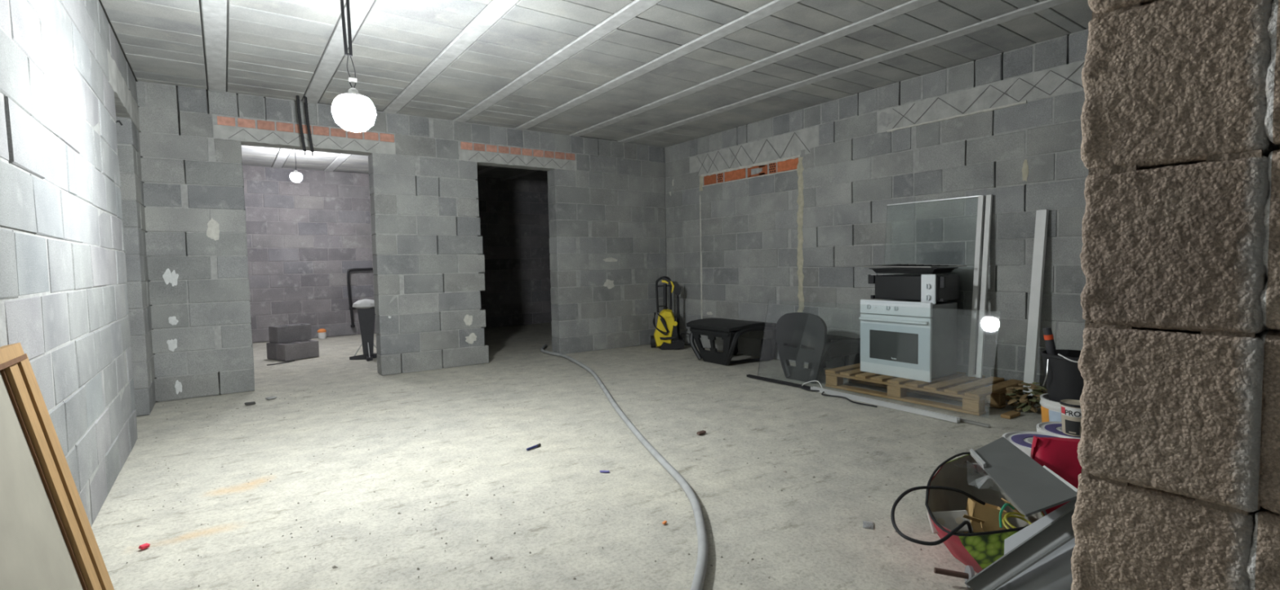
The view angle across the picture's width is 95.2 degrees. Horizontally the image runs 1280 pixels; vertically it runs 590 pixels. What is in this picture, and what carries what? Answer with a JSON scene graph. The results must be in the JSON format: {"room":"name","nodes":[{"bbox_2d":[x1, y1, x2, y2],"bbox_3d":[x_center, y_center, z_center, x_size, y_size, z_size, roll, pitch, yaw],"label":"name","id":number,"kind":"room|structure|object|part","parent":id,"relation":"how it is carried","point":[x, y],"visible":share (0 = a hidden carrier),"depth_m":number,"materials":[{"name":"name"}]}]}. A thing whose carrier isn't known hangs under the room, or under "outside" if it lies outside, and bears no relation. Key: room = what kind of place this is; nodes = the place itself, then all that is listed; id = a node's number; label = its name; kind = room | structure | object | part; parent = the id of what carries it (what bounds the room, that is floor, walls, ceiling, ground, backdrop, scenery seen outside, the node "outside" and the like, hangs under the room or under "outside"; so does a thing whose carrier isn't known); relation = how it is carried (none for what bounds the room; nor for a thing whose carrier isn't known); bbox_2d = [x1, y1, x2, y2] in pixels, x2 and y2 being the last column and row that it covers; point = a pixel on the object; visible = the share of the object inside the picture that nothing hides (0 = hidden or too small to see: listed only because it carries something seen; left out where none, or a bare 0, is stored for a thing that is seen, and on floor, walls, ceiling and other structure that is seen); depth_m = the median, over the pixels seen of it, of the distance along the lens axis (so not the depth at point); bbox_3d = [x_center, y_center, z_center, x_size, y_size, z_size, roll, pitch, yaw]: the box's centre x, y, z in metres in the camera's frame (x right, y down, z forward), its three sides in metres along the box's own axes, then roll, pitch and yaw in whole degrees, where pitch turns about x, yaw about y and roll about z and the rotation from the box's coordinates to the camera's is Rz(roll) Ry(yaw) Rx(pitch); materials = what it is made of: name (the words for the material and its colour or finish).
{"room":"construction site","nodes":[
{"label":"construction site","id":0,"kind":"room"},
{"bbox_2d":[0,0,155,527],"bbox_3d":[-2.273,-0.309,2.154,0.230,2.607,6.590,-3,4,-35],"label":"wall","id":1,"kind":"structure","parent":0,"point":[74,288],"depth_m":2.46,"materials":[{"name":"concrete"}]},
{"bbox_2d":[242,164,375,342],"bbox_3d":[-5.512,-0.612,8.870,2.650,2.605,0.210,-3,4,-35],"label":"wall","id":2,"kind":"structure","parent":0,"point":[304,237],"depth_m":9.02,"materials":[{"name":"concrete"}]},
{"bbox_2d":[346,267,373,327],"bbox_3d":[-4.505,0.038,9.429,0.386,0.950,0.064,-3,4,-35],"label":"pipe","id":3,"kind":"object","parent":2,"relation":"attached to","point":[351,308],"visible":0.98,"depth_m":9.34,"materials":[{"name":"black plastic"}]},
{"bbox_2d":[135,80,666,402],"bbox_3d":[-1.910,-0.542,6.338,5.416,2.605,0.215,-3,4,-35],"label":"wall","id":4,"kind":"structure","parent":0,"point":[606,198],"depth_m":5.90,"materials":[{"name":"concrete"}]},
{"bbox_2d":[475,176,551,328],"bbox_3d":[-2.301,-0.757,10.476,4.050,2.605,0.209,-3,4,-35],"label":"wall","id":5,"kind":"structure","parent":0,"point":[513,214],"depth_m":10.40,"materials":[{"name":"concrete"}]},
{"bbox_2d":[91,322,1041,589],"bbox_3d":[-0.860,0.831,4.810,8.800,0.008,12.400,-3,4,-35],"label":"floor","id":6,"kind":"structure","parent":0,"point":[740,522],"depth_m":2.93,"materials":[{"name":"grey concrete"}]},
{"bbox_2d":[0,342,114,589],"bbox_3d":[-1.371,0.579,1.297,0.206,0.875,0.950,-3,4,-35],"label":"framed board","id":7,"kind":"object","parent":6,"relation":"on","point":[48,542],"visible":1,"depth_m":1.50,"materials":[{"name":"brown wood"}]},
{"bbox_3d":[-1.441,0.166,1.218,0.038,0.040,0.930,-3,4,-35],"label":"rail","id":8,"kind":"part","parent":7,"relation":"part of","materials":[{"name":"brown wood"}]},
{"bbox_3d":[-1.376,0.604,1.294,0.177,0.825,0.950,-3,4,-35],"label":"panel","id":9,"kind":"part","parent":7,"relation":"part of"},
{"bbox_2d":[138,543,150,550],"bbox_3d":[-1.921,0.976,2.265,0.022,0.014,0.032,0,3,26],"label":"scrap","id":10,"kind":"object","parent":6,"relation":"on","point":[144,546],"visible":1,"depth_m":2.26,"materials":[{"name":"red plastic"}]},
{"bbox_2d":[244,401,255,405],"bbox_3d":[-3.113,0.866,4.661,0.076,0.018,0.038,-3,4,-38],"label":"chip","id":11,"kind":"object","parent":6,"relation":"on","point":[251,402],"visible":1,"depth_m":4.65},
{"bbox_2d":[265,396,276,399],"bbox_3d":[-3.074,0.858,4.866,0.054,0.012,0.074,0,3,26],"label":"chip","id":12,"kind":"object","parent":6,"relation":"on","point":[269,397],"visible":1,"depth_m":4.84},
{"bbox_2d":[266,360,294,365],"bbox_3d":[-4.101,0.778,6.688,0.047,0.010,0.322,0,3,26],"label":"wire offcut","id":13,"kind":"object","parent":6,"relation":"on","point":[294,360],"visible":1,"depth_m":6.66,"materials":[{"name":"black rubber"}]},
{"bbox_2d":[266,339,308,359],"bbox_3d":[-4.314,0.665,7.164,0.200,0.195,0.400,1,4,32],"label":"concrete block","id":14,"kind":"object","parent":6,"relation":"on","point":[271,347],"visible":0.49,"depth_m":6.99,"materials":[{"name":"grey concrete"}]},
{"bbox_2d":[268,323,311,343],"bbox_3d":[-4.288,0.467,7.163,0.200,0.195,0.400,1,4,32],"label":"concrete block","id":15,"kind":"object","parent":14,"relation":"on","point":[301,331],"visible":1,"depth_m":7.07,"materials":[{"name":"grey concrete"}]},
{"bbox_2d":[275,339,319,361],"bbox_3d":[-4.132,0.667,7.055,0.200,0.195,0.400,1,4,32],"label":"concrete block","id":16,"kind":"object","parent":6,"relation":"on","point":[290,351],"visible":1,"depth_m":6.97,"materials":[{"name":"grey concrete"}]},
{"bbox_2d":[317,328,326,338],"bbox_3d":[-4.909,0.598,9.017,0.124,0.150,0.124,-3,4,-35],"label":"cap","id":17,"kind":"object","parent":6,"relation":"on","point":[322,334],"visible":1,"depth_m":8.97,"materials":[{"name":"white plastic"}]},
{"bbox_2d":[317,332,326,338],"bbox_3d":[-4.909,0.623,9.018,0.120,0.100,0.120,-3,4,-35],"label":"cup","id":18,"kind":"object","parent":6,"relation":"on","point":[321,335],"depth_m":8.97,"materials":[{"name":"white plastic"}]},
{"bbox_2d":[349,307,377,361],"bbox_3d":[-3.223,0.455,6.931,0.297,0.600,0.361,0,3,21],"label":"stand","id":19,"kind":"object","parent":6,"relation":"on","point":[366,316],"visible":0.85,"depth_m":6.84,"materials":[{"name":"grey plastic"}]},
{"bbox_2d":[352,298,374,309],"bbox_3d":[-3.226,0.102,6.874,0.278,0.110,0.240,-3,4,-35],"label":"sack","id":20,"kind":"object","parent":19,"relation":"on","point":[366,303],"visible":0.87,"depth_m":6.79,"materials":[{"name":"white plastic"}]},
{"bbox_2d":[526,443,541,450],"bbox_3d":[-0.621,0.889,3.411,0.016,0.015,0.105,1,4,35],"label":"pen","id":21,"kind":"object","parent":6,"relation":"on","point":[540,444],"visible":1,"depth_m":3.41,"materials":[{"name":"blue plastic"}]},
{"bbox_2d":[114,351,968,586],"bbox_3d":[-0.587,0.869,3.908,4.398,0.007,5.388,-3,4,-35],"label":"grit","id":22,"kind":"object","parent":6,"relation":"on","point":[530,553],"visible":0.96,"depth_m":3.17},
{"bbox_2d":[600,471,609,473],"bbox_3d":[-0.181,0.906,2.994,0.053,0.010,0.012,-1,3,8],"label":"peg","id":23,"kind":"object","parent":6,"relation":"on","point":[602,472],"visible":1,"depth_m":2.99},
{"bbox_2d":[540,343,708,589],"bbox_3d":[-0.393,0.818,4.423,0.602,0.038,6.698,-2,3,-11],"label":"hose","id":24,"kind":"object","parent":6,"relation":"on","point":[699,578],"visible":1,"depth_m":2.73,"materials":[{"name":"grey plastic"}]},
{"bbox_2d":[650,275,689,349],"bbox_3d":[0.390,0.215,7.333,0.531,0.902,0.336,-1,3,3],"label":"washer","id":25,"kind":"object","parent":6,"relation":"on","point":[666,335],"visible":0.92,"depth_m":7.23,"materials":[{"name":"yellow plastic"}]},
{"bbox_3d":[0.247,0.343,7.194,0.181,0.256,0.045,0,3,21],"label":"power cord","id":26,"kind":"part","parent":25,"relation":"part of","materials":[{"name":"black rubber"}]},
{"bbox_3d":[0.257,0.355,7.206,0.165,0.280,0.057,-1,3,3],"label":"power cord","id":27,"kind":"part","parent":25,"relation":"part of","materials":[{"name":"black rubber"}]},
{"bbox_3d":[0.252,0.350,7.196,0.173,0.268,0.037,0,3,20],"label":"power cord","id":28,"kind":"part","parent":25,"relation":"part of","materials":[{"name":"black rubber"}]},
{"bbox_3d":[0.301,-0.007,7.383,0.207,0.459,0.061,-1,3,3],"label":"handle","id":29,"kind":"part","parent":25,"relation":"part of","materials":[{"name":"black plastic"}]},
{"bbox_2d":[696,430,706,435],"bbox_3d":[0.382,0.859,3.642,0.065,0.015,0.033,-4,4,-41],"label":"chip","id":30,"kind":"object","parent":6,"relation":"on","point":[702,432],"visible":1,"depth_m":3.63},
{"bbox_2d":[685,318,776,365],"bbox_3d":[0.988,0.496,6.358,0.690,0.436,0.780,-3,4,-35],"label":"seat","id":31,"kind":"object","parent":6,"relation":"on","point":[730,331],"visible":0.99,"depth_m":6.17,"materials":[{"name":"black plastic"}]},
{"bbox_3d":[0.761,0.542,6.186,0.058,0.360,0.640,-3,4,-35],"label":"panel","id":32,"kind":"part","parent":31,"relation":"part of","materials":[{"name":"black plastic"}]},
{"bbox_3d":[1.061,0.570,6.684,0.164,0.251,0.050,-3,4,-35],"label":"leg","id":33,"kind":"part","parent":31,"relation":"part of","materials":[{"name":"black plastic"}]},
{"bbox_3d":[1.149,0.697,6.174,0.589,0.036,0.051,-3,3,-26],"label":"floor rail","id":34,"kind":"part","parent":31,"relation":"part of","materials":[{"name":"black plastic"}]},
{"bbox_3d":[1.353,0.587,6.274,0.164,0.251,0.050,-3,4,-35],"label":"leg","id":35,"kind":"part","parent":31,"relation":"part of","materials":[{"name":"black plastic"}]},
{"bbox_2d":[746,374,810,389],"bbox_3d":[1.243,0.762,5.077,0.030,0.022,0.840,-3,4,-35],"label":"pipe","id":36,"kind":"object","parent":6,"relation":"on","point":[777,381],"visible":0.89,"depth_m":5.11,"materials":[{"name":"black plastic"}]},
{"bbox_2d":[775,312,860,383],"bbox_3d":[1.668,0.451,5.372,0.678,0.614,0.559,-3,4,-35],"label":"seat","id":37,"kind":"object","parent":6,"relation":"on","point":[802,338],"visible":0.98,"depth_m":5.17,"materials":[{"name":"black plastic"}]},
{"bbox_3d":[1.434,0.459,5.215,0.082,0.605,0.544,-3,4,-35],"label":"panel","id":38,"kind":"part","parent":37,"relation":"part of","materials":[{"name":"black plastic"}]},
{"bbox_3d":[1.702,0.595,5.627,0.228,0.298,0.050,-3,4,-35],"label":"leg","id":39,"kind":"part","parent":37,"relation":"part of","materials":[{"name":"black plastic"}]},
{"bbox_3d":[1.927,0.608,5.312,0.228,0.298,0.050,-3,4,-35],"label":"leg","id":40,"kind":"part","parent":37,"relation":"part of","materials":[{"name":"black plastic"}]},
{"bbox_2d":[797,386,877,407],"bbox_3d":[1.498,0.786,4.570,0.080,0.015,0.842,-2,3,-25],"label":"cord","id":41,"kind":"object","parent":6,"relation":"on","point":[849,400],"visible":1,"depth_m":4.52,"materials":[{"name":"black rubber"}]},
{"bbox_2d":[862,521,873,529],"bbox_3d":[0.916,0.923,2.343,0.041,0.006,0.063,0,3,20],"label":"scrap","id":42,"kind":"object","parent":6,"relation":"on","point":[866,526],"visible":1,"depth_m":2.34,"materials":[{"name":"plastic"}]},
{"bbox_2d":[757,300,997,418],"bbox_3d":[1.745,0.428,4.647,0.160,0.694,1.986,-3,4,-37],"label":"glass screen","id":43,"kind":"object","parent":6,"relation":"on","point":[768,300],"visible":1,"depth_m":5.41,"materials":[{"name":"clear glass"}]},
{"bbox_2d":[810,386,959,422],"bbox_3d":[1.741,0.791,4.296,0.036,0.030,1.212,-3,4,-32],"label":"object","id":44,"kind":"object","parent":6,"relation":"on","point":[911,410],"visible":1,"depth_m":4.17,"materials":[{"name":"metal"}]},
{"bbox_2d":[801,380,822,388],"bbox_3d":[1.429,0.745,4.816,0.063,0.073,0.244,-4,4,-39],"label":"wire loop","id":45,"kind":"object","parent":44,"relation":"on","point":[813,380],"visible":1,"depth_m":4.83,"materials":[{"name":"white plastic"}]},
{"bbox_2d":[825,363,1023,416],"bbox_3d":[2.214,0.707,4.636,0.721,0.143,1.240,-3,4,-35],"label":"wooden pallet","id":46,"kind":"object","parent":6,"relation":"on","point":[975,397],"visible":0.73,"depth_m":4.36,"materials":[{"name":"brown wood"}]},
{"bbox_2d":[858,299,957,382],"bbox_3d":[2.142,0.335,4.676,0.460,0.595,0.595,-3,4,-34],"label":"oven","id":47,"kind":"object","parent":46,"relation":"on","point":[918,343],"visible":1,"depth_m":4.51,"materials":[{"name":"metal"}]},
{"bbox_3d":[1.964,0.200,4.549,0.036,0.025,0.575,-3,4,-34],"label":"handle","id":48,"kind":"part","parent":47,"relation":"part of","materials":[{"name":"white metal"}]},
{"bbox_3d":[1.982,0.397,4.569,0.005,0.320,0.587,-3,4,-34],"label":"door glass","id":49,"kind":"part","parent":47,"relation":"part of","materials":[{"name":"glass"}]},
{"bbox_3d":[1.992,0.402,4.576,0.026,0.478,0.595,-3,4,-34],"label":"door","id":50,"kind":"part","parent":47,"relation":"part of","materials":[{"name":"white metal"}]},
{"bbox_3d":[1.987,0.101,4.560,0.030,0.110,0.595,-3,4,-34],"label":"control panel","id":51,"kind":"part","parent":47,"relation":"part of","materials":[{"name":"white metal"}]},
{"bbox_2d":[867,274,959,304],"bbox_3d":[2.187,-0.058,4.677,0.368,0.223,0.625,-3,4,-34],"label":"microwave","id":52,"kind":"object","parent":47,"relation":"on","point":[929,288],"visible":0.98,"depth_m":4.53,"materials":[{"name":"black metal"}]},
{"bbox_2d":[868,266,958,273],"bbox_3d":[2.191,-0.198,4.702,0.312,0.043,0.572,-3,4,-34],"label":"tray","id":53,"kind":"object","parent":52,"relation":"on","point":[948,269],"visible":0.96,"depth_m":4.56,"materials":[{"name":"black metal"}]},
{"bbox_2d":[862,263,967,267],"bbox_3d":[2.186,-0.235,4.680,0.322,0.032,0.699,-3,4,-34],"label":"oven rack","id":54,"kind":"object","parent":53,"relation":"on","point":[895,265],"visible":1,"depth_m":4.67,"materials":[{"name":"metal"}]},
{"bbox_3d":[2.175,0.020,4.411,0.022,0.042,0.042,-3,4,-34],"label":"knob","id":55,"kind":"part","parent":52,"relation":"part of","materials":[{"name":"silver metal"}]},
{"bbox_3d":[2.174,-0.065,4.407,0.022,0.042,0.042,-3,4,-34],"label":"knob","id":56,"kind":"part","parent":52,"relation":"part of","materials":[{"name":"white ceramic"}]},
{"bbox_3d":[2.187,-0.045,4.425,0.018,0.223,0.112,-3,4,-34],"label":"knob panel","id":57,"kind":"part","parent":52,"relation":"part of","materials":[{"name":"white ceramic"}]},
{"bbox_2d":[881,195,992,377],"bbox_3d":[2.404,-0.083,4.822,0.154,1.404,0.864,-3,4,-35],"label":"glass screen","id":58,"kind":"object","parent":46,"relation":"on","point":[988,197],"visible":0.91,"depth_m":4.51,"materials":[{"name":"glass"}]},
{"bbox_2d":[933,565,974,588],"bbox_3d":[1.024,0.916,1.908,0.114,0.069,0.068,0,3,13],"label":"hammer","id":59,"kind":"object","parent":6,"relation":"on","point":[969,573],"visible":0.77,"depth_m":1.90,"materials":[{"name":"brown wood"}]},
{"bbox_3d":[1.021,0.911,1.909,0.108,0.027,0.018,0,3,13],"label":"rod","id":60,"kind":"part","parent":59,"relation":"part of","materials":[{"name":"brown wood"}]},
{"bbox_2d":[960,418,990,427],"bbox_3d":[1.979,0.810,4.006,0.020,0.014,0.801,-3,4,-33],"label":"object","id":61,"kind":"object","parent":6,"relation":"on","point":[961,420],"visible":0.35,"depth_m":3.74,"materials":[{"name":"metal"}]},
{"bbox_2d":[924,452,1047,573],"bbox_3d":[1.196,0.788,2.053,0.367,0.292,0.612,0,3,22],"label":"bucket","id":62,"kind":"object","parent":6,"relation":"on","point":[980,550],"visible":0.54,"depth_m":2.18,"materials":[{"name":"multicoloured plastic"}]},
{"bbox_2d":[890,486,985,546],"bbox_3d":[0.995,0.734,1.956,0.479,0.110,0.219,-3,4,-35],"label":"cable","id":63,"kind":"object","parent":62,"relation":"in","point":[961,526],"visible":0.98,"depth_m":1.90,"materials":[{"name":"rubber"}]},
{"bbox_2d":[926,510,973,533],"bbox_3d":[1.060,0.777,1.999,0.135,0.071,0.049,-1,3,8],"label":"socket plate","id":64,"kind":"object","parent":62,"relation":"in","point":[951,520],"visible":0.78,"depth_m":2.00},
{"bbox_2d":[954,460,986,485],"bbox_3d":[1.277,0.651,2.090,0.247,0.129,0.150,-1,3,5],"label":"plastic wrap","id":65,"kind":"object","parent":62,"relation":"on","point":[966,464],"visible":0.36,"depth_m":2.15,"materials":[{"name":"clear plastic"}]},
{"bbox_2d":[962,514,986,532],"bbox_3d":[1.101,0.751,1.919,0.068,0.045,0.070,0,3,26],"label":"paper scrap","id":66,"kind":"object","parent":62,"relation":"in","point":[981,522],"visible":0.89,"depth_m":1.93,"materials":[{"name":"cardboard"}]},
{"bbox_2d":[963,497,1023,533],"bbox_3d":[1.237,0.796,2.051,0.172,0.178,0.170,0,3,20],"label":"cardboard box","id":67,"kind":"object","parent":62,"relation":"in","point":[989,513],"visible":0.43,"depth_m":2.01,"materials":[{"name":"brown cardboard"}]},
{"bbox_2d":[999,503,1014,528],"bbox_3d":[1.238,0.744,1.979,0.076,0.076,0.020,-3,3,-27],"label":"wire","id":68,"kind":"object","parent":62,"relation":"in","point":[1005,505],"visible":1,"depth_m":1.98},
{"bbox_2d":[1002,511,1031,529],"bbox_3d":[1.257,0.761,1.936,0.096,0.051,0.093,-3,4,-35],"label":"wire","id":69,"kind":"object","parent":62,"relation":"in","point":[1007,515],"visible":0.49,"depth_m":1.96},
{"bbox_2d":[969,436,1077,516],"bbox_3d":[1.215,0.560,1.895,0.176,0.097,1.039,0,3,21],"label":"metal plate","id":70,"kind":"object","parent":62,"relation":"on","point":[1033,488],"visible":0.86,"depth_m":1.75,"materials":[{"name":"metal"}]},
{"bbox_2d":[1000,410,1020,419],"bbox_3d":[2.480,0.802,3.908,0.160,0.022,0.060,-3,4,-35],"label":"wood offcut","id":71,"kind":"object","parent":6,"relation":"on","point":[1010,415],"visible":1,"depth_m":3.88,"materials":[{"name":"brown wood"}]},
{"bbox_2d":[1004,382,1047,413],"bbox_3d":[2.688,0.702,4.033,0.296,0.194,0.265,1,4,36],"label":"plant","id":72,"kind":"object","parent":6,"relation":"on","point":[1024,401],"visible":0.88,"depth_m":4.01,"materials":[{"name":"green plant"}]},
{"bbox_2d":[995,537,1075,589],"bbox_3d":[1.162,0.720,1.540,0.437,0.447,0.113,1,4,40],"label":"metal gutter","id":73,"kind":"object","parent":6,"relation":"on","point":[1054,571],"visible":0.17,"depth_m":1.55,"materials":[{"name":"grey metal"}]},
{"bbox_2d":[964,506,1075,589],"bbox_3d":[1.093,0.623,1.529,0.434,0.493,0.031,2,4,41],"label":"metal profile","id":74,"kind":"object","parent":73,"relation":"on","point":[1060,531],"visible":0.58,"depth_m":1.58,"materials":[{"name":"grey metal"}]},
{"bbox_2d":[1022,208,1048,403],"bbox_3d":[2.849,0.087,4.209,0.185,1.404,0.069,-3,3,-27],"label":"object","id":75,"kind":"object","parent":6,"relation":"on","point":[1042,215],"visible":0.82,"depth_m":4.19,"materials":[{"name":"white metal"}]},
{"bbox_2d":[1001,431,1071,457],"bbox_3d":[1.695,0.759,2.448,0.308,0.295,0.308,-3,4,-35],"label":"paint bucket","id":76,"kind":"object","parent":6,"relation":"on","point":[1023,441],"visible":0.23,"depth_m":2.51,"materials":[{"name":"white plastic"}]},
{"bbox_3d":[1.693,0.617,2.443,0.122,0.002,0.122,-3,4,-35],"label":"lid","id":77,"kind":"part","parent":76,"relation":"part of","materials":[{"name":"white plastic"}]},
{"bbox_2d":[1040,393,1061,422],"bbox_3d":[2.476,0.719,3.337,0.319,0.250,0.319,-3,4,-35],"label":"bucket","id":78,"kind":"object","parent":6,"relation":"on","point":[1051,411],"visible":0.23,"depth_m":3.31,"materials":[{"name":"white plastic"}]},
{"bbox_2d":[1040,393,1061,413],"bbox_3d":[2.476,0.719,3.337,0.319,0.250,0.319,-3,4,-35],"label":"tub","id":79,"kind":"object","parent":78,"relation":"in","point":[1047,406],"depth_m":3.32,"materials":[{"name":"white plastic"}]},
{"bbox_2d":[1040,349,1084,402],"bbox_3d":[2.469,0.470,3.321,0.333,0.298,0.326,-3,4,-35],"label":"bucket","id":80,"kind":"object","parent":78,"relation":"on","point":[1064,380],"visible":0.56,"depth_m":3.26,"materials":[{"name":"plastic"}]},
{"bbox_2d":[1043,327,1056,355],"bbox_3d":[2.412,0.390,3.414,0.103,0.406,0.047,-1,3,9],"label":"tool","id":81,"kind":"object","parent":80,"relation":"in","point":[1048,335],"visible":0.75,"depth_m":3.39,"materials":[{"name":"grey plastic"}]},
{"bbox_2d":[1030,435,1082,516],"bbox_3d":[1.583,0.724,2.123,0.290,0.404,0.163,0,3,24],"label":"bag","id":82,"kind":"object","parent":6,"relation":"on","point":[1059,455],"visible":0.2,"depth_m":2.10,"materials":[{"name":"red plastic"}]},
{"bbox_2d":[1035,422,1080,439],"bbox_3d":[2.047,0.759,2.748,0.308,0.250,0.308,-3,4,-35],"label":"paint bucket","id":83,"kind":"object","parent":6,"relation":"on","point":[1054,428],"visible":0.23,"depth_m":2.79,"materials":[{"name":"white plastic"}]},
{"bbox_2d":[1059,399,1081,436],"bbox_3d":[2.001,0.565,2.679,0.126,0.146,0.126,-3,4,-35],"label":"tin","id":84,"kind":"object","parent":83,"relation":"on","point":[1071,413],"visible":0.72,"depth_m":2.65,"materials":[{"name":"white metal"}]},
{"bbox_2d":[98,0,1093,181],"bbox_3d":[-0.909,-1.868,4.665,8.800,0.204,12.400,-3,4,-35],"label":"ceiling","id":85,"kind":"structure","parent":0,"point":[654,73],"depth_m":4.21,"materials":[{"name":"concrete"}]},
{"bbox_2d":[289,149,302,182],"bbox_3d":[-4.378,-1.646,7.424,0.140,0.422,0.140,-3,4,-35],"label":"pendant bulb","id":86,"kind":"object","parent":85,"relation":"hanging from","point":[295,176],"visible":0.99,"depth_m":7.39,"materials":[{"name":"white glass"}]},
{"bbox_3d":[-4.375,-1.493,7.432,0.140,0.116,0.140,-3,4,-35],"label":"globe","id":87,"kind":"part","parent":86,"relation":"part of"},
{"bbox_2d":[296,95,306,155],"bbox_3d":[-2.993,-1.499,5.161,0.059,0.513,0.027,-3,4,-35],"label":"conduit","id":88,"kind":"object","parent":85,"relation":"hanging from","point":[299,114],"visible":1,"depth_m":5.15,"materials":[{"name":"black plastic"}]},
{"bbox_2d":[303,96,314,155],"bbox_3d":[-2.944,-1.502,5.196,0.059,0.513,0.027,-3,4,-35],"label":"conduit","id":89,"kind":"object","parent":85,"relation":"hanging from","point":[307,118],"visible":1,"depth_m":5.18,"materials":[{"name":"black plastic"}]},
{"bbox_2d":[331,0,376,132],"bbox_3d":[-1.426,-1.236,2.885,0.200,0.849,0.200,-3,4,-35],"label":"pendant bulb","id":90,"kind":"object","parent":85,"relation":"hanging from","point":[353,111],"visible":1,"depth_m":2.85,"materials":[{"name":"white glass"}]},
{"bbox_2d":[347,87,358,93],"bbox_3d":[-1.422,-1.012,2.897,0.048,0.028,0.048,-3,4,-35],"label":"socket","id":91,"kind":"object","parent":90,"relation":"attached to","point":[353,90],"depth_m":2.88,"materials":[{"name":"white plastic"}]},
{"bbox_3d":[-1.420,-0.895,2.903,0.200,0.166,0.200,-3,4,-35],"label":"globe","id":92,"kind":"part","parent":90,"relation":"part of"},
{"bbox_2d":[664,28,1088,398],"bbox_3d":[2.085,-0.573,5.561,0.217,2.605,6.090,-3,4,-35],"label":"wall","id":93,"kind":"structure","parent":0,"point":[791,207],"depth_m":5.10,"materials":[{"name":"concrete"}]},
{"bbox_2d":[1004,498,1076,555],"bbox_3d":[1.130,0.656,1.617,0.051,0.272,0.251,-3,4,-31],"label":"metal plate","id":94,"kind":"object","parent":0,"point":[1013,541],"visible":0.29,"depth_m":1.66,"materials":[{"name":"grey metal"}]},
{"bbox_2d":[1071,0,1279,589],"bbox_3d":[2.316,-0.356,1.690,3.927,2.630,0.516,-3,4,-35],"label":"stone pillar","id":95,"kind":"structure","parent":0,"point":[1178,451],"depth_m":0.69,"materials":[{"name":"stone"}]}
]}

